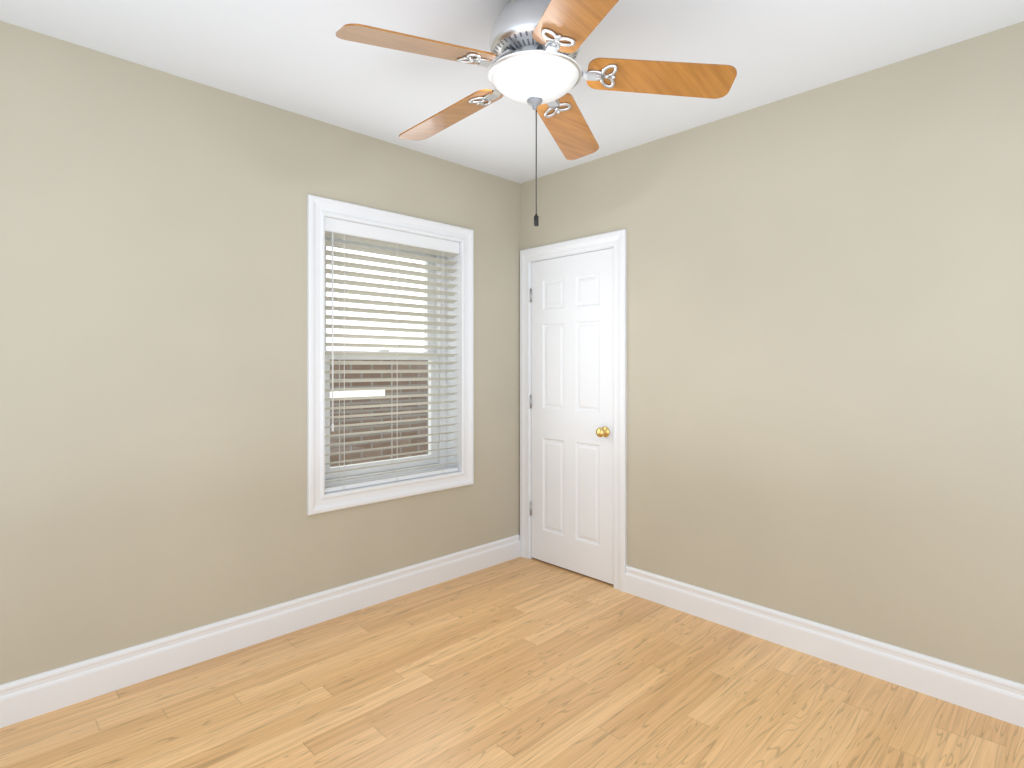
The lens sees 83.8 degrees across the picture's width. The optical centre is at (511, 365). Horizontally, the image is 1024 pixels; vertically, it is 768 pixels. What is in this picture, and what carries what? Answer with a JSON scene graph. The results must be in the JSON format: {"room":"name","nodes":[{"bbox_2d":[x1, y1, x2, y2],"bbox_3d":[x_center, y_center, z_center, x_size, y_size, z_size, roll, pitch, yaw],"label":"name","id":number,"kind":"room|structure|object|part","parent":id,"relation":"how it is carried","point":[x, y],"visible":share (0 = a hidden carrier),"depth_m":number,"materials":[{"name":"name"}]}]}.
{"room":"empty bedroom","nodes":[
{"label":"empty bedroom","id":0,"kind":"room"},
{"bbox_2d":[0,21,520,727],"bbox_3d":[-1.374,0.030,2.776,3.750,2.600,0.287,0,0,-44],"label":"wall","id":1,"kind":"structure","parent":0,"point":[152,353],"depth_m":2.51,"materials":[{"name":"beige paint"}]},
{"bbox_2d":[307,194,473,514],"bbox_3d":[-0.737,-0.052,3.386,1.098,1.635,0.287,0,0,-44],"label":"window","id":2,"kind":"structure","parent":1,"relation":"in","point":[319,210],"depth_m":3.39,"materials":[{"name":"white wood"}]},
{"bbox_3d":[-0.797,-0.052,3.448,0.954,1.491,0.115,0,0,-44],"label":"window sash","id":3,"kind":"part","parent":2,"relation":"part of","materials":[{"name":"white plastic"}]},
{"bbox_2d":[325,217,458,492],"bbox_3d":[-0.678,-0.053,3.325,0.912,1.451,0.079,0,0,-44],"label":"window blinds","id":4,"kind":"object","parent":2,"relation":"attached to","point":[340,228],"visible":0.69,"depth_m":3.28,"materials":[{"name":"white plastic"}]},
{"bbox_2d":[0,557,1023,767],"bbox_3d":[-0.019,1.390,1.559,4.000,0.120,4.120,0,0,-44],"label":"floor","id":5,"kind":"structure","parent":0,"point":[520,662],"depth_m":2.24,"materials":[{"name":"brown wood"}]},
{"bbox_2d":[0,0,1023,183],"bbox_3d":[-0.019,-1.330,1.559,4.000,0.120,4.120,0,0,-44],"label":"ceiling","id":6,"kind":"structure","parent":0,"point":[300,57],"depth_m":2.30,"materials":[{"name":"white paint"}]},
{"bbox_2d":[336,0,736,225],"bbox_3d":[0.044,-0.880,2.014,1.308,0.779,1.287,0,0,-44],"label":"ceiling fan","id":7,"kind":"object","parent":6,"relation":"attached to","point":[534,49],"visible":1,"depth_m":1.92,"materials":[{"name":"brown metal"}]},
{"bbox_3d":[0.080,-0.971,2.000,0.330,0.090,0.330,0,0,-44],"label":"lamp shade","id":8,"kind":"part","parent":7,"relation":"part of","materials":[{"name":"white glass"}]},
{"bbox_2d":[521,21,1023,727],"bbox_3d":[1.319,0.030,2.788,0.167,2.600,4.020,0,0,-44],"label":"wall","id":9,"kind":"structure","parent":0,"point":[825,353],"depth_m":2.54,"materials":[{"name":"beige paint"}]},
{"bbox_2d":[530,248,613,584],"bbox_3d":[0.358,0.306,3.664,0.102,2.023,0.693,0,0,-44],"label":"door","id":10,"kind":"structure","parent":9,"relation":"in","point":[572,414],"depth_m":3.65,"materials":[{"name":"white paint"}]},
{"bbox_2d":[520,229,626,591],"bbox_3d":[0.415,0.266,3.714,0.167,2.129,0.873,0,0,-44],"label":"door frame","id":11,"kind":"structure","parent":9,"relation":"attached to","point":[616,241],"depth_m":3.40,"materials":[{"name":"white wood"}]},
{"label":"outside","id":12,"kind":"structure","parent":0,"visible":0},
{"bbox_2d":[330,359,427,466],"bbox_3d":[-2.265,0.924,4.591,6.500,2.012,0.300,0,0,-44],"label":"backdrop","id":13,"kind":"structure","parent":12,"point":[378,452],"depth_m":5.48,"materials":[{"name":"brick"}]}
]}

